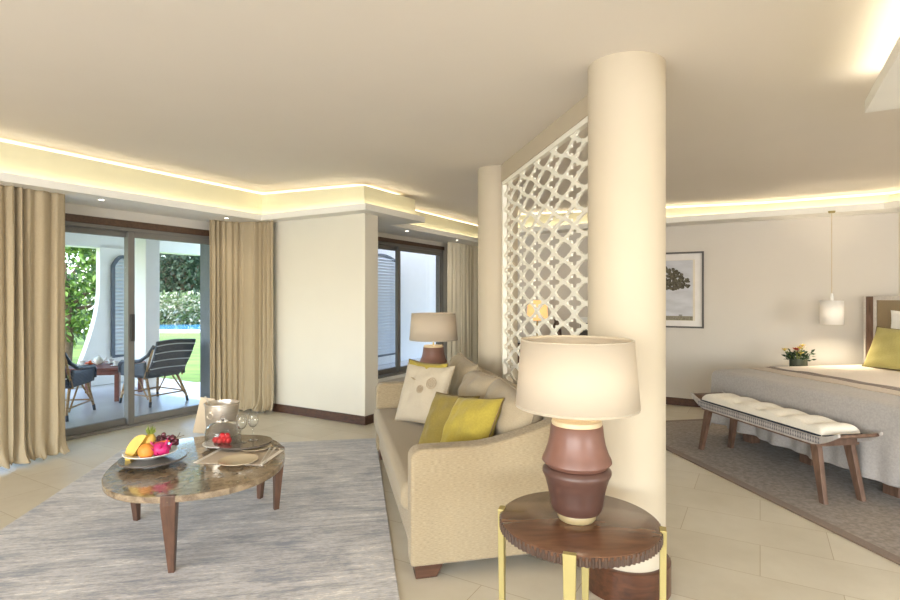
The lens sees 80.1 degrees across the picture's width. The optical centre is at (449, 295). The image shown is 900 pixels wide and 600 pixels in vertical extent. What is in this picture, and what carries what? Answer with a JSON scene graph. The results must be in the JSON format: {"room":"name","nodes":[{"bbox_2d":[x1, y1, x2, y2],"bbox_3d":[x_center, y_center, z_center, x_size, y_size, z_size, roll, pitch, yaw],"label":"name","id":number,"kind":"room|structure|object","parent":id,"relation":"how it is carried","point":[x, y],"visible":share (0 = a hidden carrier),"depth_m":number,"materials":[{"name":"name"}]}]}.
{"room":"hotel room","nodes":[
{"label":"hotel room","id":0,"kind":"room"},
{"bbox_2d":[65,203,208,229],"bbox_3d":[-5.414,-0.025,2.774,0.150,2.950,10.170,0,0,30],"label":"wall","id":1,"kind":"structure","parent":0,"point":[77,209],"depth_m":5.91,"materials":[{"name":"paint"}]},
{"bbox_2d":[65,213,209,440],"bbox_3d":[-3.688,0.312,5.721,0.160,2.275,3.200,0,0,30],"label":"door","id":2,"kind":"structure","parent":1,"relation":"in","point":[74,223],"depth_m":5.92,"materials":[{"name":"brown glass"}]},
{"bbox_2d":[268,213,377,424],"bbox_3d":[-1.891,0.250,6.680,2.328,2.400,0.258,0,0,30],"label":"wall","id":3,"kind":"structure","parent":0,"point":[325,269],"depth_m":6.30,"materials":[{"name":"paint"}]},
{"bbox_2d":[364,414,373,424],"bbox_3d":[-0.891,1.400,6.101,0.017,0.100,0.258,0,0,30],"label":"baseboard","id":4,"kind":"structure","parent":3,"relation":"attached to","point":[369,419],"depth_m":6.05,"materials":[{"name":"brown wood"}]},
{"bbox_2d":[378,232,446,382],"bbox_3d":[-0.441,-0.025,8.960,0.150,2.950,5.140,0,0,30],"label":"wall","id":5,"kind":"structure","parent":0,"point":[385,235],"depth_m":9.38,"materials":[{"name":"paint"}]},
{"bbox_2d":[0,177,477,246],"bbox_3d":[-3.005,-0.945,4.458,2.330,0.030,15.100,0,0,30],"label":"trim","id":6,"kind":"structure","parent":5,"relation":"attached to","point":[388,222],"depth_m":6.03,"materials":[{"name":"paint"}]},
{"bbox_2d":[0,184,69,468],"bbox_3d":[-4.207,0.249,3.550,0.214,2.367,3.023,0,0,29],"label":"curtain","id":7,"kind":"object","parent":6,"relation":"hanging from","point":[32,222],"visible":1,"depth_m":4.64,"materials":[{"name":"fabric"}]},
{"bbox_2d":[209,220,273,412],"bbox_3d":[-2.562,0.248,6.635,0.762,2.366,0.269,0,0,-6],"label":"curtain","id":8,"kind":"object","parent":6,"relation":"hanging from","point":[241,253],"visible":0.97,"depth_m":6.67,"materials":[{"name":"fabric"}]},
{"bbox_2d":[447,242,477,365],"bbox_3d":[0.393,0.249,9.828,0.182,2.367,1.602,0,0,31],"label":"curtain","id":9,"kind":"object","parent":6,"relation":"hanging from","point":[462,259],"visible":0.59,"depth_m":9.64,"materials":[{"name":"fabric"}]},
{"bbox_2d":[0,141,477,237],"bbox_3d":[-2.897,-1.118,4.395,1.900,0.317,15.100,0,0,30],"label":"ceiling cove","id":10,"kind":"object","parent":5,"relation":"attached to","point":[14,159],"depth_m":5.83,"materials":[{"name":"paint"}]},
{"bbox_2d":[0,172,477,239],"bbox_3d":[-3.017,-0.980,4.482,1.631,0.040,15.074,0,0,40],"label":"trim","id":11,"kind":"structure","parent":5,"relation":"attached to","point":[2,174],"depth_m":5.83,"materials":[{"name":"paint"}]},
{"bbox_2d":[378,237,443,382],"bbox_3d":[-0.878,0.195,8.166,0.170,2.110,2.850,0,0,30],"label":"window","id":12,"kind":"structure","parent":5,"relation":"in","point":[399,371],"depth_m":8.27,"materials":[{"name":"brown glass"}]},
{"bbox_2d":[0,0,899,225],"bbox_3d":[2.473,-1.393,2.670,14.000,0.515,17.900,0,0,30],"label":"ceiling","id":13,"kind":"structure","parent":0,"point":[765,99],"depth_m":3.07,"materials":[{"name":"paint"}]},
{"bbox_2d":[501,94,587,181],"bbox_3d":[0.672,-1.173,3.910,0.050,0.255,2.030,0,0,-10],"label":"trim","id":14,"kind":"structure","parent":13,"relation":"attached to","point":[578,112],"depth_m":3.75,"materials":[{"name":"beige paint"}]},
{"bbox_2d":[820,211,843,324],"bbox_3d":[4.181,-0.310,5.860,0.220,1.240,0.220,0,0,0],"label":"pendant lamp","id":15,"kind":"object","parent":13,"relation":"hanging from","point":[831,311],"visible":1,"depth_m":5.78,"materials":[{"name":"white"}]},
{"bbox_2d":[0,404,899,599],"bbox_3d":[2.494,1.510,2.658,13.950,0.120,17.900,0,0,30],"label":"floor","id":16,"kind":"structure","parent":0,"point":[726,541],"depth_m":3.17,"materials":[{"name":"stone"}]},
{"bbox_2d":[0,438,399,599],"bbox_3d":[-1.519,1.442,3.012,2.355,0.013,4.460,0,0,-10],"label":"area rug","id":17,"kind":"object","parent":16,"relation":"on","point":[328,537],"visible":0.71,"depth_m":3.12,"materials":[{"name":"grey carpet"}]},
{"bbox_2d":[102,434,284,572],"bbox_3d":[-1.550,1.234,3.330,1.001,0.433,1.241,0,0,-18],"label":"coffee table","id":18,"kind":"object","parent":17,"relation":"on","point":[184,480],"visible":0.66,"depth_m":2.96,"materials":[{"name":"stone"}]},
{"bbox_2d":[117,449,186,468],"bbox_3d":[-1.806,0.999,3.253,0.372,0.042,0.372,0,0,0],"label":"plate","id":19,"kind":"object","parent":18,"relation":"on","point":[179,454],"visible":0.71,"depth_m":3.16,"materials":[{"name":"white ceramic"}]},
{"bbox_2d":[121,444,177,459],"bbox_3d":[-1.811,0.957,3.233,0.298,0.042,0.298,0,0,0],"label":"dish","id":20,"kind":"object","parent":19,"relation":"on","point":[174,448],"visible":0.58,"depth_m":3.17,"materials":[{"name":"white ceramic"}]},
{"bbox_2d":[125,435,148,460],"bbox_3d":[-1.880,0.914,3.217,0.128,0.168,0.062,0,0,-12],"label":"bananas","id":21,"kind":"object","parent":20,"relation":"in","point":[132,448],"visible":0.85,"depth_m":3.20,"materials":[{"name":"yellow food"}]},
{"bbox_2d":[138,443,153,457],"bbox_3d":[-1.793,0.916,3.158,0.090,0.090,0.090,0,0,0],"label":"fruit","id":22,"kind":"object","parent":20,"relation":"in","point":[144,451],"visible":0.8,"depth_m":3.13,"materials":[{"name":"orange food"}]},
{"bbox_2d":[145,425,155,443],"bbox_3d":[-1.818,0.857,3.252,0.068,0.149,0.064,0,0,0],"label":"pineapple","id":23,"kind":"object","parent":20,"relation":"in","point":[150,433],"visible":0.73,"depth_m":3.24,"materials":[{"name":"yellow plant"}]},
{"bbox_2d":[150,438,171,455],"bbox_3d":[-1.732,0.906,3.200,0.120,0.106,0.120,0,0,0],"label":"dragon fruit","id":24,"kind":"object","parent":20,"relation":"in","point":[160,448],"visible":0.84,"depth_m":3.17,"materials":[{"name":"pink food"}]},
{"bbox_2d":[154,432,183,445],"bbox_3d":[-1.741,0.877,3.277,0.225,0.088,0.118,0,0,0],"label":"grape bunch","id":25,"kind":"object","parent":20,"relation":"in","point":[174,440],"visible":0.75,"depth_m":3.26,"materials":[{"name":"purple food"}]},
{"bbox_2d":[193,397,214,433],"bbox_3d":[-1.839,0.894,4.002,0.147,0.271,0.051,0,0,-14],"label":"menu card","id":26,"kind":"object","parent":18,"relation":"on","point":[200,424],"visible":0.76,"depth_m":3.99,"materials":[{"name":"beige paper"}]},
{"bbox_2d":[202,439,240,448],"bbox_3d":[-1.533,1.003,3.614,0.256,0.034,0.256,0,0,0],"label":"cake stand","id":27,"kind":"object","parent":18,"relation":"on","point":[209,443],"visible":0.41,"depth_m":3.55,"materials":[{"name":"white ceramic"}]},
{"bbox_2d":[216,437,221,443],"bbox_3d":[-1.543,0.966,3.579,0.042,0.044,0.042,0,0,0],"label":"berry","id":28,"kind":"object","parent":27,"relation":"on","point":[219,439],"visible":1,"depth_m":3.57,"materials":[{"name":"red food"}]},
{"bbox_2d":[205,418,240,445],"bbox_3d":[-1.533,0.894,3.614,0.226,0.184,0.226,0,0,0],"label":"glass dome","id":29,"kind":"object","parent":27,"relation":"on","point":[221,420],"visible":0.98,"depth_m":3.61,"materials":[{"name":"clear glass"}]},
{"bbox_2d":[225,437,231,443],"bbox_3d":[-1.482,0.966,3.579,0.042,0.044,0.042,0,0,0],"label":"berry","id":30,"kind":"object","parent":27,"relation":"on","point":[228,440],"visible":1,"depth_m":3.57,"materials":[{"name":"red food"}]},
{"bbox_2d":[204,399,239,439],"bbox_3d":[-1.649,0.895,3.870,0.242,0.250,0.242,0,0,0],"label":"ice bucket","id":31,"kind":"object","parent":18,"relation":"on","point":[228,409],"visible":0.85,"depth_m":3.78,"materials":[{"name":"metal"}]},
{"bbox_2d":[193,449,282,464],"bbox_3d":[-1.330,1.017,3.389,0.440,0.004,0.300,0,0,6],"label":"placemat","id":32,"kind":"object","parent":18,"relation":"on","point":[212,458],"visible":0.71,"depth_m":3.41,"materials":[{"name":"fabric"}]},
{"bbox_2d":[218,454,257,465],"bbox_3d":[-1.294,1.006,3.268,0.230,0.017,0.230,0,0,0],"label":"dinner plate","id":33,"kind":"object","parent":32,"relation":"on","point":[238,459],"visible":1,"depth_m":3.28,"materials":[{"name":"beige ceramic"}]},
{"bbox_2d":[243,444,271,450],"bbox_3d":[-1.290,1.006,3.551,0.200,0.017,0.200,0,0,0],"label":"dinner plate","id":34,"kind":"object","parent":32,"relation":"on","point":[268,445],"visible":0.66,"depth_m":3.52,"materials":[{"name":"beige ceramic"}]},
{"bbox_2d":[213,435,272,449],"bbox_3d":[-1.403,1.003,3.633,0.380,0.034,0.340,0,0,0],"label":"plate","id":35,"kind":"object","parent":18,"relation":"on","point":[260,441],"visible":0.88,"depth_m":3.58,"materials":[{"name":"beige ceramic"}]},
{"bbox_2d":[374,364,551,578],"bbox_3d":[0.012,1.040,3.883,0.980,0.820,2.220,0,0,-12],"label":"sofa","id":36,"kind":"object","parent":16,"relation":"on","point":[448,496],"visible":0.6,"depth_m":2.79,"materials":[{"name":"fabric"}]},
{"bbox_2d":[374,408,423,509],"bbox_3d":[-0.091,1.070,3.861,0.770,0.160,1.950,0,0,-12],"label":"seat cushion","id":37,"kind":"object","parent":36,"relation":"on","point":[396,438],"depth_m":3.69,"materials":[{"name":"fabric"}]},
{"bbox_2d":[394,362,454,423],"bbox_3d":[-0.203,0.762,4.172,0.526,0.462,0.229,0,0,41],"label":"throw pillow","id":38,"kind":"object","parent":36,"relation":"on","point":[420,387],"visible":0.91,"depth_m":4.11,"materials":[{"name":"fabric"}]},
{"bbox_2d":[409,359,447,368],"bbox_3d":[-0.202,0.755,4.237,0.448,0.477,0.157,0,0,43],"label":"throw pillow","id":39,"kind":"object","parent":36,"relation":"on","point":[411,361],"visible":0.16,"depth_m":4.22,"materials":[{"name":"yellow fabric"}]},
{"bbox_2d":[418,392,479,443],"bbox_3d":[-0.013,0.815,3.468,0.230,0.362,0.432,0,0,-43],"label":"throw pillow","id":40,"kind":"object","parent":36,"relation":"on","point":[442,404],"visible":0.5,"depth_m":3.46,"materials":[{"name":"yellow fabric"}]},
{"bbox_2d":[448,352,481,394],"bbox_3d":[0.100,0.759,4.569,0.327,0.495,0.693,0,0,-12],"label":"cushion","id":41,"kind":"object","parent":36,"relation":"on","point":[463,365],"visible":0.32,"depth_m":4.38,"materials":[{"name":"fabric"}]},
{"bbox_2d":[440,396,504,441],"bbox_3d":[0.116,0.799,3.229,0.281,0.395,0.460,0,0,-36],"label":"throw pillow","id":42,"kind":"object","parent":36,"relation":"on","point":[469,419],"visible":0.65,"depth_m":3.15,"materials":[{"name":"yellow fabric"}]},
{"bbox_2d":[458,370,500,398],"bbox_3d":[0.224,0.781,3.961,0.339,0.452,0.705,0,0,-13],"label":"cushion","id":43,"kind":"object","parent":36,"relation":"on","point":[474,383],"visible":0.31,"depth_m":3.82,"materials":[{"name":"fabric"}]},
{"bbox_2d":[484,377,541,435],"bbox_3d":[0.367,0.780,3.338,0.335,0.452,0.727,0,0,-13],"label":"cushion","id":44,"kind":"object","parent":36,"relation":"on","point":[511,418],"visible":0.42,"depth_m":3.10,"materials":[{"name":"fabric"}]},
{"bbox_2d":[478,165,517,381],"bbox_3d":[0.457,0.090,5.120,0.424,2.720,0.424,0,0,0],"label":"column","id":45,"kind":"structure","parent":16,"relation":"on","point":[489,177],"depth_m":4.96,"materials":[{"name":"paint"}]},
{"bbox_2d":[502,116,587,383],"bbox_3d":[0.672,0.193,3.910,0.040,2.475,2.030,0,0,-10],"label":"lattice screen","id":46,"kind":"object","parent":16,"relation":"on","point":[572,134],"visible":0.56,"depth_m":3.92,"materials":[{"name":"paint"}]},
{"bbox_2d":[498,491,666,599],"bbox_3d":[0.512,1.166,2.130,0.628,0.568,0.628,0,0,0],"label":"side table","id":47,"kind":"object","parent":16,"relation":"on","point":[623,534],"visible":0.82,"depth_m":2.01,"materials":[{"name":"brown wood"}]},
{"bbox_2d":[515,335,640,525],"bbox_3d":[0.504,0.528,2.130,0.483,0.713,0.483,0,0,0],"label":"table lamp","id":48,"kind":"object","parent":47,"relation":"on","point":[579,382],"visible":1,"depth_m":2.00,"materials":[{"name":"ceramic"}]},
{"bbox_2d":[588,51,670,599],"bbox_3d":[0.888,0.130,2.700,0.424,2.640,0.424,0,0,0],"label":"column","id":49,"kind":"structure","parent":16,"relation":"on","point":[627,89],"depth_m":2.53,"materials":[{"name":"paint"}]},
{"bbox_2d":[666,419,899,564],"bbox_3d":[3.260,1.443,4.256,2.140,0.012,4.050,0,0,-10],"label":"bedroom rug","id":50,"kind":"object","parent":16,"relation":"on","point":[776,474],"visible":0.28,"depth_m":4.10,"materials":[{"name":"grey carpet"}]},
{"bbox_2d":[690,391,882,504],"bbox_3d":[2.626,1.188,4.393,0.362,0.525,1.600,0,0,-10],"label":"bench","id":51,"kind":"object","parent":50,"relation":"on","point":[849,442],"visible":0.64,"depth_m":3.81,"materials":[{"name":"brown wood"}]},
{"bbox_2d":[700,393,861,436],"bbox_3d":[2.627,0.941,4.390,0.342,0.077,1.329,0,0,-10],"label":"bench cushion","id":52,"kind":"object","parent":51,"relation":"on","point":[817,425],"visible":1,"depth_m":4.16,"materials":[{"name":"white fabric"}]},
{"bbox_2d":[710,364,899,497],"bbox_3d":[3.808,1.089,4.684,2.033,0.721,2.066,0,0,-10],"label":"bed","id":53,"kind":"object","parent":50,"relation":"on","point":[867,399],"visible":0.82,"depth_m":4.36,"materials":[{"name":"white fabric"}]},
{"bbox_2d":[862,326,899,370],"bbox_3d":[4.445,0.532,5.273,0.258,0.429,0.667,0,0,-10],"label":"bed pillow","id":54,"kind":"object","parent":53,"relation":"on","point":[884,351],"visible":1,"depth_m":5.36,"materials":[{"name":"yellow fabric"}]},
{"bbox_2d":[864,296,899,360],"bbox_3d":[4.859,0.725,4.862,0.083,1.450,2.286,0,0,-10],"label":"headboard","id":55,"kind":"object","parent":53,"relation":"attached to","point":[877,309],"visible":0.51,"depth_m":5.84,"materials":[{"name":"brown wood"}]},
{"bbox_2d":[891,310,899,328],"bbox_3d":[4.626,0.445,5.233,0.180,0.598,0.680,0,0,-10],"label":"bed pillow","id":56,"kind":"object","parent":53,"relation":"on","point":[895,315],"visible":0.33,"depth_m":5.48,"materials":[{"name":"white fabric"}]},
{"bbox_3d":[3.920,1.130,6.020,0.500,0.640,0.500,0,0,0],"label":"nightstand","id":57,"kind":"object","parent":50,"relation":"on","visible":0},
{"bbox_2d":[789,357,807,365],"bbox_3d":[3.920,0.755,6.020,0.176,0.110,0.176,0,0,0],"label":"flower vase","id":58,"kind":"object","parent":57,"relation":"on","point":[796,362],"visible":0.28,"depth_m":5.95,"materials":[{"name":"ceramic"}]},
{"bbox_2d":[782,344,815,360],"bbox_3d":[3.907,0.654,6.023,0.352,0.235,0.268,0,0,-22],"label":"flower arrangement","id":59,"kind":"object","parent":58,"relation":"in","point":[800,352],"visible":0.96,"depth_m":6.00,"materials":[{"name":"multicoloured plant"}]},
{"bbox_3d":[1.532,1.005,7.478,1.390,0.770,0.685,0,0,30],"label":"sideboard","id":60,"kind":"object","parent":16,"relation":"on","visible":0},
{"bbox_2d":[527,300,547,335],"bbox_3d":[1.233,0.340,7.550,0.304,0.560,0.304,0,0,0],"label":"lamp","id":61,"kind":"object","parent":60,"relation":"on","point":[530,310],"visible":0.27,"depth_m":7.44,"materials":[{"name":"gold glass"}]},
{"bbox_2d":[553,319,561,334],"bbox_3d":[1.467,0.470,7.356,0.140,0.300,0.140,0,0,0],"label":"striped vase","id":62,"kind":"object","parent":60,"relation":"on","point":[559,332],"visible":0.34,"depth_m":7.32,"materials":[{"name":"brown ceramic"}]},
{"bbox_2d":[579,317,587,335],"bbox_3d":[1.883,0.450,7.196,0.280,0.340,0.300,0,0,30],"label":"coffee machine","id":63,"kind":"object","parent":60,"relation":"on","point":[585,319],"visible":0.08,"depth_m":7.09,"materials":[{"name":"grey metal"}]},
{"bbox_3d":[-0.165,1.166,5.340,0.628,0.568,0.628,0,0,0],"label":"side table","id":64,"kind":"object","parent":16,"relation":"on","visible":0},
{"bbox_2d":[409,313,457,362],"bbox_3d":[-0.165,0.528,5.340,0.483,0.713,0.483,0,0,0],"label":"table lamp","id":65,"kind":"object","parent":64,"relation":"on","point":[424,327],"visible":0.66,"depth_m":5.17,"materials":[{"name":"fabric"}]},
{"bbox_2d":[518,195,897,398],"bbox_3d":[2.913,-0.025,7.281,4.918,2.950,0.200,0,0,30],"label":"wall","id":66,"kind":"structure","parent":0,"point":[765,282],"depth_m":6.59,"materials":[{"name":"paint"}]},
{"bbox_2d":[666,397,701,407],"bbox_3d":[2.858,1.400,7.186,4.918,0.100,0.017,0,0,30],"label":"baseboard","id":67,"kind":"structure","parent":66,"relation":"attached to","point":[669,400],"depth_m":7.06,"materials":[{"name":"brown wood"}]},
{"bbox_2d":[666,251,703,327],"bbox_3d":[2.802,-0.080,7.206,1.120,1.000,0.037,0,0,30],"label":"framed picture","id":68,"kind":"object","parent":66,"relation":"attached to","point":[684,270],"visible":0.36,"depth_m":7.03},
{"bbox_2d":[666,260,694,320],"bbox_3d":[2.801,-0.075,7.206,0.910,0.800,0.014,0,0,30],"label":"print","id":69,"kind":"object","parent":68,"relation":"attached to","point":[680,274],"depth_m":7.06},
{"bbox_2d":[518,193,899,235],"bbox_3d":[4.864,-1.084,2.708,2.992,0.248,13.859,0,0,-26],"label":"trim","id":70,"kind":"structure","parent":66,"relation":"attached to","point":[675,212],"depth_m":6.43,"materials":[{"name":"paint"}]},
{"bbox_2d":[865,36,899,112],"bbox_3d":[2.288,-0.948,0.298,2.740,0.035,4.010,0,0,30],"label":"trim","id":71,"kind":"structure","parent":0,"point":[886,94],"depth_m":2.42,"materials":[{"name":"paint"}]},
{"bbox_2d":[898,212,899,295],"bbox_3d":[5.935,-0.025,1.184,0.200,2.950,9.737,0,0,-10],"label":"wall","id":72,"kind":"structure","parent":0,"point":[898,212],"depth_m":5.95,"materials":[{"name":"paint"}]},
{"bbox_3d":[-6.663,-1.260,4.209,9.304,0.180,12.631,0,0,0],"label":"ceiling","id":73,"kind":"structure","parent":0,"visible":0},
{"bbox_2d":[65,232,199,255],"bbox_3d":[-8.025,-0.980,4.999,0.300,0.380,12.600,0,0,30],"label":"beam","id":74,"kind":"structure","parent":73,"relation":"attached to","point":[79,240],"depth_m":8.88,"materials":[{"name":"white paint"}]},
{"label":"outside","id":75,"kind":"structure","parent":0,"visible":0},
{"bbox_2d":[68,310,199,381],"bbox_3d":[-21.979,1.660,30.079,89.951,0.180,103.842,0,0,0],"label":"lawn","id":76,"kind":"structure","parent":75,"point":[192,368],"depth_m":14.36,"materials":[{"name":"green plant"}]},
{"bbox_2d":[65,247,95,360],"bbox_3d":[-8.850,-0.322,12.681,3.195,3.866,2.185,0,0,0],"label":"leafy tree","id":77,"kind":"object","parent":76,"relation":"on","point":[75,317],"visible":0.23,"depth_m":12.43,"materials":[{"name":"green plant"}]},
{"bbox_2d":[65,252,95,342],"bbox_3d":[-12.600,-0.942,17.190,5.180,5.109,2.578,0,0,0],"label":"leafy tree","id":78,"kind":"object","parent":76,"relation":"on","point":[74,271],"visible":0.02,"depth_m":16.91,"materials":[{"name":"green plant"}]},
{"bbox_2d":[81,329,199,332],"bbox_3d":[-16.500,1.525,23.108,15.000,0.110,0.800,0,0,0],"label":"pool coping","id":79,"kind":"object","parent":76,"relation":"on","point":[161,330],"visible":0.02,"depth_m":22.75},
{"bbox_2d":[86,324,199,328],"bbox_3d":[-16.500,1.545,26.119,15.000,0.070,5.224,0,0,0],"label":"swimming pool","id":80,"kind":"object","parent":76,"relation":"on","point":[162,326],"visible":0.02,"depth_m":26.48,"materials":[{"name":"liquid"}]},
{"bbox_2d":[160,298,169,323],"bbox_3d":[-16.202,0.666,29.054,2.389,2.024,1.882,0,0,-15],"label":"flowering bush","id":81,"kind":"object","parent":76,"relation":"on","point":[162,298],"visible":0.06,"depth_m":28.76,"materials":[{"name":"green plant"}]},
{"bbox_2d":[160,290,184,323],"bbox_3d":[-15.387,0.664,29.036,2.488,2.091,1.840,0,0,0],"label":"flowering bush","id":82,"kind":"object","parent":76,"relation":"on","point":[164,292],"visible":0.4,"depth_m":28.66,"materials":[{"name":"green plant"}]},
{"bbox_2d":[160,253,194,304],"bbox_3d":[-18.442,-0.807,33.874,5.234,4.853,3.353,0,0,0],"label":"evergreen tree","id":83,"kind":"object","parent":76,"relation":"on","point":[161,255],"visible":0.04,"depth_m":33.32,"materials":[{"name":"green plant"}]},
{"bbox_2d":[160,254,199,306],"bbox_3d":[-16.524,-1.158,32.901,5.261,5.551,3.517,0,0,0],"label":"evergreen tree","id":84,"kind":"object","parent":76,"relation":"on","point":[181,263],"visible":0.46,"depth_m":32.25,"materials":[{"name":"green plant"}]},
{"bbox_2d":[160,290,199,323],"bbox_3d":[-14.518,0.701,29.049,2.446,2.097,1.958,0,0,0],"label":"flowering bush","id":85,"kind":"object","parent":76,"relation":"on","point":[176,311],"visible":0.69,"depth_m":28.58,"materials":[{"name":"green plant"}]},
{"bbox_2d":[175,290,199,323],"bbox_3d":[-13.655,0.670,28.992,2.379,2.162,1.906,0,0,0],"label":"flowering bush","id":86,"kind":"object","parent":76,"relation":"on","point":[189,315],"visible":0.43,"depth_m":28.56,"materials":[{"name":"green plant"}]},
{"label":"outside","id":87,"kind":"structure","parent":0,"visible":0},
{"bbox_2d":[65,358,420,428],"bbox_3d":[-5.482,1.502,6.645,3.850,0.095,18.000,0,0,30],"label":"floor","id":88,"kind":"structure","parent":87,"point":[107,409],"depth_m":7.38,"materials":[{"name":"tile"}]},
{"bbox_2d":[65,352,96,421],"bbox_3d":[-4.742,1.016,6.397,0.638,0.882,0.857,0,0,-10],"label":"rattan armchair","id":89,"kind":"object","parent":88,"relation":"on","point":[85,374],"visible":0.2,"depth_m":6.41,"materials":[{"name":"black wicker"}]},
{"bbox_2d":[74,244,123,387],"bbox_3d":[-5.618,0.300,8.972,0.120,2.300,1.408,0,0,30],"label":"wall","id":90,"kind":"structure","parent":88,"relation":"on","point":[98,340],"depth_m":8.76,"materials":[{"name":"white paint"}]},
{"bbox_2d":[111,255,123,357],"bbox_3d":[-5.500,0.170,8.991,0.055,1.710,0.359,0,0,30],"label":"shutter","id":91,"kind":"object","parent":90,"relation":"attached to","point":[115,262],"visible":0.64,"depth_m":8.90,"materials":[{"name":"wood"}]},
{"bbox_2d":[65,361,144,401],"bbox_3d":[-5.020,1.222,7.720,0.840,0.465,0.840,0,0,-8],"label":"patio table","id":92,"kind":"object","parent":88,"relation":"on","point":[103,369],"visible":0.25,"depth_m":7.39,"materials":[{"name":"red wood"}]},
{"bbox_2d":[77,360,87,365],"bbox_3d":[-5.240,0.955,7.620,0.150,0.070,0.150,0,0,0],"label":"tea cup","id":93,"kind":"object","parent":92,"relation":"on","point":[81,362],"visible":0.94,"depth_m":7.60,"materials":[{"name":"white ceramic"}]},
{"bbox_2d":[91,355,106,364],"bbox_3d":[-4.996,0.912,7.617,0.192,0.144,0.130,0,0,31],"label":"teapot","id":94,"kind":"object","parent":92,"relation":"on","point":[99,360],"visible":1,"depth_m":7.59,"materials":[{"name":"white ceramic"}]},
{"bbox_2d":[106,358,113,363],"bbox_3d":[-4.970,0.955,7.840,0.150,0.070,0.150,0,0,0],"label":"tea cup","id":95,"kind":"object","parent":92,"relation":"on","point":[110,361],"visible":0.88,"depth_m":7.81,"materials":[{"name":"white ceramic"}]},
{"bbox_2d":[110,361,119,365],"bbox_3d":[-4.720,0.955,7.570,0.150,0.070,0.150,0,0,0],"label":"tea cup","id":96,"kind":"object","parent":92,"relation":"on","point":[115,363],"visible":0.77,"depth_m":7.54,"materials":[{"name":"white ceramic"}]},
{"bbox_2d":[135,238,159,387],"bbox_3d":[-4.795,0.140,8.477,0.300,2.620,0.224,0,0,30],"label":"pillar","id":97,"kind":"structure","parent":88,"relation":"on","point":[147,251],"depth_m":8.39,"materials":[{"name":"white paint"}]},
{"bbox_2d":[118,339,195,407],"bbox_3d":[-4.008,1.016,7.331,0.857,0.882,0.638,0,0,28],"label":"rattan armchair","id":98,"kind":"object","parent":88,"relation":"on","point":[171,356],"visible":0.94,"depth_m":7.19,"materials":[{"name":"black wicker"}]},
{"bbox_2d":[200,244,209,397],"bbox_3d":[-3.307,0.140,7.535,0.280,2.620,0.280,0,0,30],"label":"pillar","id":99,"kind":"structure","parent":88,"relation":"on","point":[204,249],"depth_m":7.43,"materials":[{"name":"grey paint"}]},
{"bbox_2d":[378,249,435,364],"bbox_3d":[-0.740,0.140,12.681,0.200,2.620,8.800,0,0,30],"label":"wall","id":100,"kind":"structure","parent":88,"relation":"on","point":[418,271],"depth_m":12.24,"materials":[{"name":"white paint"}]},
{"bbox_2d":[378,254,394,356],"bbox_3d":[-1.442,0.195,11.186,0.055,2.160,1.305,0,0,30],"label":"shutter","id":101,"kind":"object","parent":100,"relation":"attached to","point":[388,304],"visible":0.31,"depth_m":11.33,"materials":[{"name":"wood"}]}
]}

